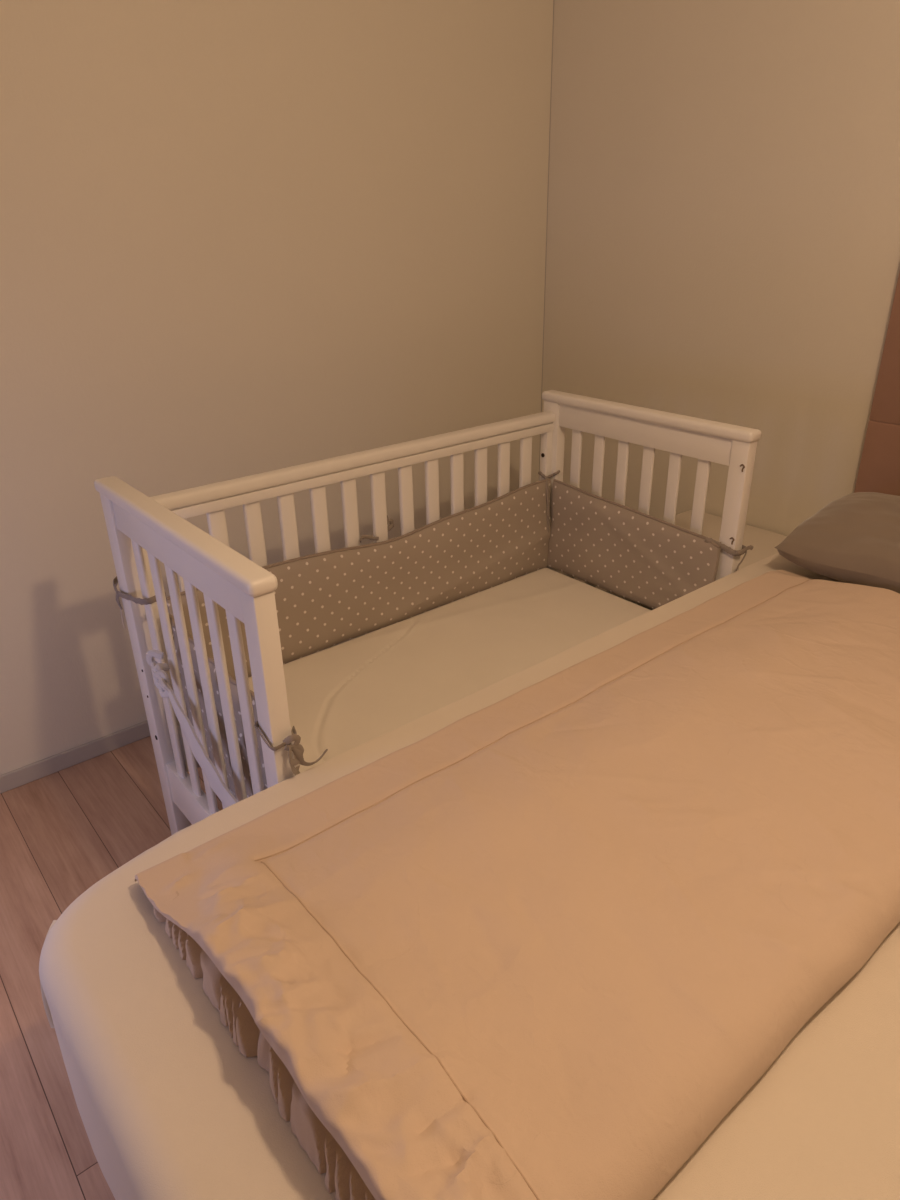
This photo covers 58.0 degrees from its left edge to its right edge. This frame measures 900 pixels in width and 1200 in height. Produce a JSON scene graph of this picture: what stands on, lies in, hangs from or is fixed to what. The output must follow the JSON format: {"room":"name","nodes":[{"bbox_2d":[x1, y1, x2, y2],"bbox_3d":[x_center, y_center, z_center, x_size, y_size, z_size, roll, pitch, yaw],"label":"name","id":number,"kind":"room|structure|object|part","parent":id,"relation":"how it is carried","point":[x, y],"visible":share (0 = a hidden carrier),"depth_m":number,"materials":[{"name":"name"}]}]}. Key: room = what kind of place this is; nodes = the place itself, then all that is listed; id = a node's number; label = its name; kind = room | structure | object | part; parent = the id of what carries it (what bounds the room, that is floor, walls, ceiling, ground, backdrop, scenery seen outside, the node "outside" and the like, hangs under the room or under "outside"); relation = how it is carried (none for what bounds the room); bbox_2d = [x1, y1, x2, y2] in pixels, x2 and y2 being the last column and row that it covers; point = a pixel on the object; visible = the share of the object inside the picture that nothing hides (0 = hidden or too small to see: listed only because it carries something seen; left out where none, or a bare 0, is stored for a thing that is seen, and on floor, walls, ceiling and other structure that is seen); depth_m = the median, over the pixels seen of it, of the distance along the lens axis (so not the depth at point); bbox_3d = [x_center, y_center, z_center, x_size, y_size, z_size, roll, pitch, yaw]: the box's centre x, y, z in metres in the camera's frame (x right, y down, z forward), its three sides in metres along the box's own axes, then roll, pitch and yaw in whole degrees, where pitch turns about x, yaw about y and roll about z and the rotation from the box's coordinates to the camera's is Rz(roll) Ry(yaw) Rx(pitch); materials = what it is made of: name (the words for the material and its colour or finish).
{"room":"bedroom","nodes":[
{"label":"bedroom","id":0,"kind":"room"},
{"bbox_2d":[0,736,222,1199],"bbox_3d":[0.125,1.179,0.816,4.072,0.100,4.197,-20,31,-35],"label":"floor","id":1,"kind":"structure","parent":0,"point":[64,831],"depth_m":1.80,"materials":[{"name":"brown wood"}]},
{"bbox_2d":[94,390,760,834],"bbox_3d":[0.015,0.105,1.897,1.272,0.917,0.659,-20,31,-35],"label":"crib","id":2,"kind":"object","parent":1,"relation":"on","point":[143,530],"visible":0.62,"depth_m":1.76,"materials":[{"name":"white paint"}]},
{"bbox_3d":[-0.645,0.195,1.760,0.034,0.894,0.057,-20,31,-35],"label":"post","id":3,"kind":"part","parent":2,"relation":"part of","materials":[{"name":"white paint"}]},
{"bbox_3d":[-0.461,-0.082,1.371,0.025,0.065,0.549,-20,31,-35],"label":"rail","id":4,"kind":"part","parent":2,"relation":"part of","materials":[{"name":"white paint"}]},
{"bbox_3d":[-0.466,-0.123,1.357,0.046,0.026,0.659,-20,31,-35],"label":"cap rail","id":5,"kind":"part","parent":2,"relation":"part of","materials":[{"name":"white paint"}]},
{"bbox_3d":[-0.170,0.198,2.194,1.192,0.070,0.030,-20,31,-35],"label":"rail","id":6,"kind":"part","parent":2,"relation":"part of","materials":[{"name":"white paint"}]},
{"bbox_2d":[146,650,237,807],"bbox_3d":[-0.460,0.260,1.493,0.036,0.238,0.382,-20,31,-35],"label":"strap","id":7,"kind":"object","parent":2,"relation":"attached to","point":[161,678],"visible":0.93,"depth_m":1.50,"materials":[{"name":"grey fabric"}]},
{"bbox_3d":[-0.450,0.498,1.647,0.025,0.107,0.549,-20,31,-35],"label":"rail","id":8,"kind":"part","parent":2,"relation":"part of","materials":[{"name":"white paint"}]},
{"bbox_3d":[-0.267,0.386,1.342,0.034,0.894,0.045,-20,31,-35],"label":"post","id":9,"kind":"part","parent":2,"relation":"part of","materials":[{"name":"white paint"}]},
{"bbox_3d":[-0.178,-0.344,1.935,1.192,0.031,0.038,-20,31,-35],"label":"hand rail","id":10,"kind":"part","parent":2,"relation":"part of","materials":[{"name":"white paint"}]},
{"bbox_3d":[-0.178,-0.320,1.946,1.192,0.024,0.028,-20,31,-35],"label":"rail","id":11,"kind":"part","parent":2,"relation":"part of","materials":[{"name":"white paint"}]},
{"bbox_2d":[113,470,753,798],"bbox_3d":[-0.003,0.048,1.904,1.292,0.402,0.762,-20,31,-35],"label":"bumper cover","id":12,"kind":"object","parent":2,"relation":"attached to","point":[323,600],"visible":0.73,"depth_m":2.08,"materials":[{"name":"grey fabric"}]},
{"bbox_3d":[-0.418,0.262,1.555,0.038,0.330,0.535,-20,31,-35],"label":"panel","id":13,"kind":"part","parent":12,"relation":"part of","materials":[{"name":"grey fabric"}]},
{"bbox_3d":[-0.141,-0.061,2.048,1.135,0.258,0.040,-20,31,-35],"label":"panel","id":14,"kind":"part","parent":12,"relation":"part of","materials":[{"name":"grey fabric"}]},
{"bbox_3d":[0.466,-0.132,2.170,0.046,0.257,0.548,-20,31,-35],"label":"panel","id":15,"kind":"part","parent":12,"relation":"part of","materials":[{"name":"grey fabric"}]},
{"bbox_2d":[248,568,650,772],"bbox_3d":[0.035,0.204,1.919,1.110,0.156,0.563,-20,31,-35],"label":"mattress","id":16,"kind":"object","parent":2,"relation":"in","point":[345,696],"visible":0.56,"depth_m":1.91,"materials":[{"name":"cream cotton fabric"}]},
{"bbox_3d":[0.301,-0.154,2.457,0.034,0.894,0.057,-20,31,-35],"label":"post","id":17,"kind":"part","parent":2,"relation":"part of","materials":[{"name":"white paint"}]},
{"bbox_3d":[0.485,-0.431,2.068,0.025,0.065,0.549,-20,31,-35],"label":"rail","id":18,"kind":"part","parent":2,"relation":"part of","materials":[{"name":"white paint"}]},
{"bbox_3d":[0.481,-0.472,2.054,0.046,0.026,0.659,-20,31,-35],"label":"cap rail","id":19,"kind":"part","parent":2,"relation":"part of","materials":[{"name":"white paint"}]},
{"bbox_3d":[0.680,0.037,2.038,0.034,0.894,0.045,-20,31,-35],"label":"post","id":20,"kind":"part","parent":2,"relation":"part of","materials":[{"name":"white paint"}]},
{"bbox_2d":[39,270,899,1199],"bbox_3d":[0.773,0.285,1.025,2.123,1.312,1.642,-20,31,-35],"label":"bed","id":21,"kind":"object","parent":1,"relation":"on","point":[169,1106],"visible":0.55,"depth_m":0.84,"materials":[{"name":"cream cotton sheet fabric"},{"name":"peach fabric"}]},
{"bbox_2d":[135,570,899,1199],"bbox_3d":[0.397,0.214,1.237,1.544,0.107,0.678,-20,31,-35],"label":"duvet","id":22,"kind":"object","parent":21,"relation":"on","point":[541,944],"visible":1,"depth_m":0.93,"materials":[{"name":"beige fabric"}]},
{"bbox_2d":[774,492,899,593],"bbox_3d":[1.112,-0.077,1.736,0.345,0.163,0.700,-20,31,-35],"label":"pillow","id":23,"kind":"object","parent":21,"relation":"on","point":[854,538],"visible":0.94,"depth_m":1.81,"materials":[{"name":"beige fabric"}]},
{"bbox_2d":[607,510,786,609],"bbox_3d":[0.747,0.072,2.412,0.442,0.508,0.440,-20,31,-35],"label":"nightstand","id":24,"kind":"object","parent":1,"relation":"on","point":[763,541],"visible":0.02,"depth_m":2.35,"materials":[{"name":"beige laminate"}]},
{"bbox_3d":[0.594,0.014,2.247,0.016,0.180,0.400,-20,31,-35],"label":"drawer","id":25,"kind":"part","parent":24,"relation":"part of","materials":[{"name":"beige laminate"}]},
{"bbox_2d":[0,0,552,774],"bbox_3d":[-1.238,-0.640,1.668,3.970,2.500,0.100,-20,31,-35],"label":"wall","id":26,"kind":"structure","parent":0,"point":[239,238],"depth_m":2.14,"materials":[{"name":"paint"}]},
{"bbox_2d":[0,720,150,793],"bbox_3d":[-1.142,0.470,2.183,3.872,0.050,0.012,-20,31,-35],"label":"baseboard","id":27,"kind":"structure","parent":26,"relation":"attached to","point":[18,777],"depth_m":2.25,"materials":[{"name":"paint"}]},
{"bbox_2d":[536,0,553,570],"bbox_3d":[0.327,-1.211,2.750,0.002,2.450,0.001,-20,31,-35],"label":"trim","id":28,"kind":"structure","parent":26,"relation":"attached to","point":[553,0],"depth_m":2.71,"materials":[{"name":"paint"}]},
{"bbox_2d":[539,0,899,591],"bbox_3d":[1.636,-0.561,1.387,0.100,2.500,4.197,-20,31,-35],"label":"wall","id":29,"kind":"structure","parent":0,"point":[723,222],"depth_m":2.26,"materials":[{"name":"paint"}]}
]}

